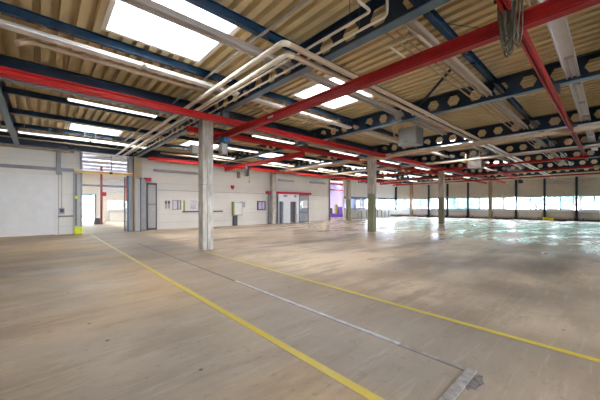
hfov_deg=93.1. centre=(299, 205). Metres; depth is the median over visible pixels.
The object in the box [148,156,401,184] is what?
runway
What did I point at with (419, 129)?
grille
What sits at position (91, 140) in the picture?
lamp
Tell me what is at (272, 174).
concrete column
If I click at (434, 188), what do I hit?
panel
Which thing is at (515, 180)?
window post
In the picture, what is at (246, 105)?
pipe
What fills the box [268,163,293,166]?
lamp
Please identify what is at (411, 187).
pilaster
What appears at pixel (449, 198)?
window
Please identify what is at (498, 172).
girder
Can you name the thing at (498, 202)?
tree
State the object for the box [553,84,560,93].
hanger
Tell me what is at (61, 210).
switch box
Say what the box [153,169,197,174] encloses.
wall lamp
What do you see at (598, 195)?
window
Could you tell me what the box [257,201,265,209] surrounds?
case
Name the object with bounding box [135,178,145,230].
door leaf
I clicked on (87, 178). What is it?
wall
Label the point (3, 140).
girder
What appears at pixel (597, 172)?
girder
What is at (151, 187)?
gate leaf
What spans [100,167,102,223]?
steel column
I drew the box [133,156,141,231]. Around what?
steel column
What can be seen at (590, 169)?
beam
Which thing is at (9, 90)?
beam
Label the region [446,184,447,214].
window post
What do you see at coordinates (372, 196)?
concrete column
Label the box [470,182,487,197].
panel
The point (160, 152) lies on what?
pipe
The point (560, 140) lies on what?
beam
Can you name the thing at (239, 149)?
diffuser
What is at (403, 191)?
panel
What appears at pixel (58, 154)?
steel post
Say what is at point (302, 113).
lamp
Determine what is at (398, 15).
beam
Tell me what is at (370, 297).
floor line
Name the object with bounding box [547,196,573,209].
window
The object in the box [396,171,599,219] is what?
wall
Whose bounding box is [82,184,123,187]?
steel beam
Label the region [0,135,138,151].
pipe
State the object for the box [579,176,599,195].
panel
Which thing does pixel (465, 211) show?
radiator
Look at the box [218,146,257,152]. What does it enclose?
lamp
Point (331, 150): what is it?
lamp
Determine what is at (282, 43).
pipe
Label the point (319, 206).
wall
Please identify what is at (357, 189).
wall
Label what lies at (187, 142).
skylight
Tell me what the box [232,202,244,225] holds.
tall cabinet
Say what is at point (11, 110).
beam
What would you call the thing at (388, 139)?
lamp
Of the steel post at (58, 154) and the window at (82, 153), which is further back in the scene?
the window at (82, 153)
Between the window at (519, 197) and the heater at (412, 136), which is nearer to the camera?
the heater at (412, 136)
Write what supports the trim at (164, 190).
attached to the wall at (319, 206)
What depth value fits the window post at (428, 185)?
41.78 m
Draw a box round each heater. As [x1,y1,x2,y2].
[393,125,422,147]
[465,145,484,169]
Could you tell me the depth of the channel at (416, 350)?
2.98 m
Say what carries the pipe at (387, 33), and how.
attached to the beam at (513, 81)
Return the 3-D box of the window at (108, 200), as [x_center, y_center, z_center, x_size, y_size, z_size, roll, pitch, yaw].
[-19.913,-0.130,30.595,1.300,1.060,0.150,0,0,-42]
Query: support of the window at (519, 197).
in the wall at (574, 176)
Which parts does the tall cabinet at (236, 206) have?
door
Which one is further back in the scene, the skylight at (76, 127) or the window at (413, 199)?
the window at (413, 199)
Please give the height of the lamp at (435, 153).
0.410 m
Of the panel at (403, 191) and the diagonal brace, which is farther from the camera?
the panel at (403, 191)
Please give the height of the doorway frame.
4.700 m
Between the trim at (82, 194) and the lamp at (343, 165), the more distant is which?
the trim at (82, 194)
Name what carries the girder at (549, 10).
hanging from the runway at (5, 72)
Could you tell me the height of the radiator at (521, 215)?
1.120 m
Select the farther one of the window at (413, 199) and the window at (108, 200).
the window at (413, 199)
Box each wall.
[0,146,343,234]
[82,173,197,220]
[330,184,364,213]
[342,180,394,217]
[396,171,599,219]
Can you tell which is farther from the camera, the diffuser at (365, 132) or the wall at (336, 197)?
the wall at (336, 197)
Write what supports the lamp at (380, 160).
hanging from the ceiling at (314, 16)
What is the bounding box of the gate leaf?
[147,183,156,229]
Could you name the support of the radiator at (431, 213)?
on the floor
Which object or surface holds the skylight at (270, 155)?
attached to the ceiling at (314, 16)
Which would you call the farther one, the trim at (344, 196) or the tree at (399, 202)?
the tree at (399, 202)
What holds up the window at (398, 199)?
in the wall at (574, 176)
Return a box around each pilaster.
[410,186,412,215]
[488,181,492,218]
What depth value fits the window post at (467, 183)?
37.90 m
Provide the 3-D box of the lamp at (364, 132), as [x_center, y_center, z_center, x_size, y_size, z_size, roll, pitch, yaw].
[3.311,-3.495,13.169,2.530,0.410,0.240,0,0,-42]
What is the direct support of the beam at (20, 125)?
attached to the ceiling at (314, 16)
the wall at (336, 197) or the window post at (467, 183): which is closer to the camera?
the window post at (467, 183)
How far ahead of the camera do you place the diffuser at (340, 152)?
17.51 m
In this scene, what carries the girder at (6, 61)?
attached to the wall
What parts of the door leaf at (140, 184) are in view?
panel, panel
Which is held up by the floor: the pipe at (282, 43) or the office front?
the office front
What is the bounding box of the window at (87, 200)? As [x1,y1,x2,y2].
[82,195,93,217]
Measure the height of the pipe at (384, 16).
0.624 m
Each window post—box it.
[395,187,396,209]
[428,185,429,216]
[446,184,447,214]
[467,183,468,215]
[515,180,516,216]
[543,178,545,216]
[575,177,577,217]
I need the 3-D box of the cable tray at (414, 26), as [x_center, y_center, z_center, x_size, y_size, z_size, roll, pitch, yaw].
[12.666,-3.482,14.865,29.250,0.435,0.160,0,0,-42]
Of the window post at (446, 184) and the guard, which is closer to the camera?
the guard
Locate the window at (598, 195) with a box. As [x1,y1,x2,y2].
[579,195,599,209]
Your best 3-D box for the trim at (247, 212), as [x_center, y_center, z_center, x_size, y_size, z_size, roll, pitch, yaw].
[-6.732,0.850,22.002,9.300,0.600,0.012,0,0,-42]
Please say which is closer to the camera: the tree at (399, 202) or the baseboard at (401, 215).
the baseboard at (401, 215)
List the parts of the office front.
glazed panel, door, door, glazed panel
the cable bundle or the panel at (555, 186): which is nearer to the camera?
the cable bundle
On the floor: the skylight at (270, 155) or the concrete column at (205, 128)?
the concrete column at (205, 128)
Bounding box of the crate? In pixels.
[94,218,99,224]
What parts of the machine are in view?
panel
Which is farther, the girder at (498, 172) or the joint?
the girder at (498, 172)
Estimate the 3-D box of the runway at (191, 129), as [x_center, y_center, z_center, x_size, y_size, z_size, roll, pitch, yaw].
[9.566,-2.830,22.865,37.050,0.200,0.120,0,0,-42]
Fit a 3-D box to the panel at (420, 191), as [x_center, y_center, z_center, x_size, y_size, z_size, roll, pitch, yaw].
[18.166,-2.090,42.819,0.047,2.040,2.200,0,0,-42]
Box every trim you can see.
[0,144,73,152]
[82,194,95,217]
[157,212,262,222]
[164,190,319,195]
[344,196,394,198]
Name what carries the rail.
attached to the wall at (319, 206)
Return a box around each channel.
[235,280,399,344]
[398,343,466,370]
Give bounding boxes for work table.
[357,210,366,217]
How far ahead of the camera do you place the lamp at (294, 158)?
20.12 m
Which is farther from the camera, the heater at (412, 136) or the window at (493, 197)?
the window at (493, 197)
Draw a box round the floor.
[0,216,599,399]
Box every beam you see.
[0,80,19,144]
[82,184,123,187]
[135,0,450,156]
[215,49,599,163]
[272,105,599,169]
[315,132,599,174]
[331,147,599,179]
[358,157,599,182]
[380,165,599,184]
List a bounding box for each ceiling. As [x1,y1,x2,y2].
[0,0,599,181]
[82,152,360,184]
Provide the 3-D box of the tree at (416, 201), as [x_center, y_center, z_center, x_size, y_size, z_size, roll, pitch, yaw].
[23.171,-1.556,54.586,4.780,6.966,5.931,0,0,32]
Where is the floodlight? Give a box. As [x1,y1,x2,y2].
[189,133,197,153]
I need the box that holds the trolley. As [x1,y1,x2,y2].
[390,210,401,215]
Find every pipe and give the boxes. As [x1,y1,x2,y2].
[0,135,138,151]
[9,112,163,137]
[14,38,224,97]
[116,40,554,177]
[122,52,551,177]
[128,0,370,154]
[134,0,388,154]
[160,152,389,179]
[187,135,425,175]
[242,104,388,144]
[275,123,599,173]
[321,144,599,175]
[384,166,599,182]
[385,32,558,165]
[389,34,431,57]
[395,30,561,165]
[407,31,561,163]
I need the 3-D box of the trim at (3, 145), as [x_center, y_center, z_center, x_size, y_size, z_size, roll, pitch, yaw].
[-16.738,-3.080,12.717,10.400,0.120,0.250,0,0,-42]
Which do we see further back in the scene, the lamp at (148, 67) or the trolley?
the trolley
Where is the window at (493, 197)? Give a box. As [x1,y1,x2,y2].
[493,197,514,209]
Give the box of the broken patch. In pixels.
[465,374,483,389]
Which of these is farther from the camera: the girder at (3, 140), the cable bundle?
the girder at (3, 140)
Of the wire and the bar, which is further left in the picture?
the bar
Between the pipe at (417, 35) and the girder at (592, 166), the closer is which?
the pipe at (417, 35)
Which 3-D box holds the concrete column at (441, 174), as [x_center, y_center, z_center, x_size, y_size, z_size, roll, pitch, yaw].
[12.481,-0.750,25.049,0.408,4.700,0.408,0,0,-42]
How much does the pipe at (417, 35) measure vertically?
0.084 m
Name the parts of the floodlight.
glass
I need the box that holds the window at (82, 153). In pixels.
[82,153,127,172]
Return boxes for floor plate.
[439,367,476,399]
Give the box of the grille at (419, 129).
[417,127,422,143]
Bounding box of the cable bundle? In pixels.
[493,0,522,56]
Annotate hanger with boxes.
[220,111,228,117]
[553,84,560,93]
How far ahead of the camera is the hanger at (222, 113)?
9.36 m
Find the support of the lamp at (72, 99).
hanging from the ceiling at (314, 16)
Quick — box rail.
[0,164,73,171]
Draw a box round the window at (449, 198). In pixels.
[449,198,466,208]
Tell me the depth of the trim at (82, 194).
29.33 m
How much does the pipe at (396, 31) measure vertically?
0.040 m
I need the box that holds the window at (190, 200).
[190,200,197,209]
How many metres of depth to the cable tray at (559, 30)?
6.36 m
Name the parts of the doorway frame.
post, guide rail, post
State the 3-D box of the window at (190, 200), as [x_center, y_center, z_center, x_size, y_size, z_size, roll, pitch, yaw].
[-7.779,-0.080,21.110,0.830,0.680,0.120,0,0,-42]
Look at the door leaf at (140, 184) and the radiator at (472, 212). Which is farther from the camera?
the radiator at (472, 212)
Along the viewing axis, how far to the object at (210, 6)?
5.67 m
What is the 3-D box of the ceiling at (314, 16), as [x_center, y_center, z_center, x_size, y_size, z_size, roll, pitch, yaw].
[6.933,-3.805,17.148,51.191,0.170,31.200,0,0,-42]
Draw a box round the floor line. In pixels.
[205,251,599,362]
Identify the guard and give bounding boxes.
[74,227,82,234]
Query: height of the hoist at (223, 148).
1.071 m
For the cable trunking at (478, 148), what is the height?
0.405 m
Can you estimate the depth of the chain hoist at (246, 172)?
17.95 m
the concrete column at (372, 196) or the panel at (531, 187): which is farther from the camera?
the panel at (531, 187)
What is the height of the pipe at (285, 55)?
0.110 m
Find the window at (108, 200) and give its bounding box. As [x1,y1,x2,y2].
[108,200,121,209]
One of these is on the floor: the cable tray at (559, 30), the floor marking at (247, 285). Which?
the floor marking at (247, 285)
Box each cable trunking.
[118,0,446,135]
[461,142,524,168]
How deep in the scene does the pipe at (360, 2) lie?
5.93 m
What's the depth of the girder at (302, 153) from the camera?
16.28 m
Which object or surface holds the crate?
on the floor
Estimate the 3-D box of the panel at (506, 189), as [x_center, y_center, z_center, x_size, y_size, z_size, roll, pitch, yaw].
[25.173,-2.090,35.134,0.047,2.040,2.200,0,0,-42]
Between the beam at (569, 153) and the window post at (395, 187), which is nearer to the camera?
the beam at (569, 153)
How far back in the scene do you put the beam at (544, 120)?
13.29 m
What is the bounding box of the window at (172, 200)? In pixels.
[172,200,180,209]
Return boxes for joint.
[138,243,235,280]
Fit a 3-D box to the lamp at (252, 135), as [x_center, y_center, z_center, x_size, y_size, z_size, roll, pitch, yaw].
[-1.247,-3.465,13.953,2.530,0.470,0.240,0,0,-42]
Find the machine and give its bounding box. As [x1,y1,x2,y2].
[330,205,342,216]
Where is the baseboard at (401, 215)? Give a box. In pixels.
[401,215,599,221]
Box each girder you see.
[0,54,490,180]
[0,131,413,185]
[213,0,599,142]
[224,151,305,170]
[333,155,588,179]
[365,165,593,182]
[393,172,599,185]
[497,171,521,179]
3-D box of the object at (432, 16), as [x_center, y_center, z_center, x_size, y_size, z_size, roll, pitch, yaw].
[10.735,-3.620,12.901,51.250,0.180,0.110,0,0,-42]
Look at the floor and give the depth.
4.27 m
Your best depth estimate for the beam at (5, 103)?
10.24 m
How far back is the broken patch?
2.55 m
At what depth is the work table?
38.05 m
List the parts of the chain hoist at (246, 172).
motor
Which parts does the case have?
pane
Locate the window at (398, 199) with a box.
[398,199,409,208]
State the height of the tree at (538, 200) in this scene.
8.031 m
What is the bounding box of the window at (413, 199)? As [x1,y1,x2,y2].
[413,199,427,208]
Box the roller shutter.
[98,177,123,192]
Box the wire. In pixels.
[435,22,477,27]
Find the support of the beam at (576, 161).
attached to the ceiling at (314, 16)
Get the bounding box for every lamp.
[0,12,143,67]
[18,130,89,141]
[67,96,157,117]
[90,139,146,147]
[143,61,239,95]
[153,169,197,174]
[197,154,234,158]
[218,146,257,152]
[251,134,294,143]
[252,98,285,108]
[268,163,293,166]
[278,179,293,181]
[294,158,319,161]
[296,111,308,115]
[306,111,352,128]
[329,149,357,155]
[343,165,362,168]
[354,125,387,139]
[380,160,399,164]
[385,135,397,143]
[431,152,449,157]
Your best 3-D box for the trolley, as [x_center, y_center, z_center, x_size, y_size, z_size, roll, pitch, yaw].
[14.723,1.050,43.739,1.900,0.900,1.000,0,0,-42]
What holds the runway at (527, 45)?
hanging from the hanger
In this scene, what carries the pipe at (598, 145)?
attached to the runway at (5, 72)
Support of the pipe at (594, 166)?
attached to the runway at (5, 72)
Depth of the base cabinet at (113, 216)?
30.12 m
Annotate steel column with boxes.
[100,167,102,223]
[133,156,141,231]
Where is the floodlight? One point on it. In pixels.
(193, 149)
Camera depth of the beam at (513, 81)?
9.10 m
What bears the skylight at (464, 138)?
attached to the ceiling at (314, 16)
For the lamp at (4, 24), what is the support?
hanging from the ceiling at (314, 16)
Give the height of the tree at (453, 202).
7.411 m
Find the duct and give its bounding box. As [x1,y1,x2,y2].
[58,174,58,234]
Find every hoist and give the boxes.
[218,136,230,165]
[244,166,250,182]
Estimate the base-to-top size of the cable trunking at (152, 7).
0.405 m
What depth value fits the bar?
6.43 m
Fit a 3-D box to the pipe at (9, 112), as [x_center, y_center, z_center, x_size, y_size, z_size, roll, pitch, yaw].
[-8.990,-3.200,10.749,7.200,0.060,0.060,0,0,-42]
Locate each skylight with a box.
[67,115,125,136]
[100,0,239,63]
[179,140,218,148]
[260,153,281,157]
[291,76,373,109]
[437,138,464,146]
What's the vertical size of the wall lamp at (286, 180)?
0.220 m
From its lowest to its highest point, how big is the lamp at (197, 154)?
0.510 m
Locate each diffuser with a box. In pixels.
[228,148,257,152]
[330,151,356,155]
[360,131,387,139]
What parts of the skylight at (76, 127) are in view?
trim frame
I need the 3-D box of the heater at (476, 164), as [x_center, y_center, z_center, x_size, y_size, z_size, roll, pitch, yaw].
[10.785,-3.000,17.514,0.900,1.400,0.830,0,0,-42]
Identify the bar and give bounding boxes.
[115,0,308,147]
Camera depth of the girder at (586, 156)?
18.57 m
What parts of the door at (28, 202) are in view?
guide rail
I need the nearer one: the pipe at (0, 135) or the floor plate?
the floor plate
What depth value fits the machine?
41.00 m
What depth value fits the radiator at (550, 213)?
31.15 m
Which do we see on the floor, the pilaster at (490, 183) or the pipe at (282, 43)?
the pilaster at (490, 183)
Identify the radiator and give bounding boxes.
[397,209,409,215]
[413,209,427,216]
[430,209,445,216]
[449,209,466,217]
[470,210,487,217]
[493,210,513,216]
[518,210,541,219]
[547,210,573,220]
[579,211,599,220]
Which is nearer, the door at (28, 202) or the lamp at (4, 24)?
the lamp at (4, 24)
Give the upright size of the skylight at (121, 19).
0.740 m
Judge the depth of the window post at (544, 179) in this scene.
32.11 m
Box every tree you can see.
[108,201,126,208]
[397,199,418,207]
[408,199,432,207]
[445,198,481,208]
[473,198,511,208]
[517,197,558,209]
[555,196,599,208]
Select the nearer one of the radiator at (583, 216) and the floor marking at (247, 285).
the floor marking at (247, 285)
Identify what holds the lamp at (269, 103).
hanging from the ceiling at (314, 16)
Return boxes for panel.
[398,186,409,198]
[413,185,427,198]
[430,184,445,198]
[449,183,466,197]
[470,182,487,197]
[493,180,513,196]
[519,179,542,196]
[547,177,573,195]
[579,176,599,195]
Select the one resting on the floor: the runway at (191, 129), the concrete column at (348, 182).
the concrete column at (348, 182)
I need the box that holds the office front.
[266,191,310,223]
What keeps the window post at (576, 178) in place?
on the floor
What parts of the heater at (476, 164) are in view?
casing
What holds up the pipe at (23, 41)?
hanging from the bar
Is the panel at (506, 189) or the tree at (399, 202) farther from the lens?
the tree at (399, 202)
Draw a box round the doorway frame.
[74,152,132,230]
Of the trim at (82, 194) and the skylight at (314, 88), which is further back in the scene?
the trim at (82, 194)
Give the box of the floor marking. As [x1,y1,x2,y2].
[91,235,384,399]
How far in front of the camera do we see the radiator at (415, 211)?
42.64 m
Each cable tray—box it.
[403,19,567,165]
[538,0,597,150]
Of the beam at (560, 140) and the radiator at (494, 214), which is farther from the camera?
the radiator at (494, 214)
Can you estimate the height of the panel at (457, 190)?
2.040 m
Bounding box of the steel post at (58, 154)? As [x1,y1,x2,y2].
[56,151,60,174]
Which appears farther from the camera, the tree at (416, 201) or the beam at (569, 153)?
the tree at (416, 201)
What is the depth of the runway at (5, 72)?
8.09 m
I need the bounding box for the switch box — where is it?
[59,172,64,213]
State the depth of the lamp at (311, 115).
11.09 m
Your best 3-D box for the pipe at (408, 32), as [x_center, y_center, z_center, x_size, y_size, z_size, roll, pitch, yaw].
[12.348,-3.330,14.805,27.800,0.040,0.040,0,0,-42]
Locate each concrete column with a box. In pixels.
[198,120,212,249]
[270,172,275,223]
[346,180,350,219]
[367,156,377,231]
[438,171,444,223]
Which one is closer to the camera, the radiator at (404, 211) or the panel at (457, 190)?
the panel at (457, 190)
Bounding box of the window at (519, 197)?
[519,197,542,209]
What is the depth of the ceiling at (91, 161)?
22.39 m
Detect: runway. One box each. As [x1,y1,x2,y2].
[0,66,505,182]
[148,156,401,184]
[187,126,486,183]
[495,0,587,160]
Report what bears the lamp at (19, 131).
hanging from the ceiling at (314, 16)
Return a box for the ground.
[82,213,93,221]
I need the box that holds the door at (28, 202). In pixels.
[0,172,57,236]
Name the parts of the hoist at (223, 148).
motor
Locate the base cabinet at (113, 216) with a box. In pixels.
[109,211,126,220]
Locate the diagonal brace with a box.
[418,69,451,106]

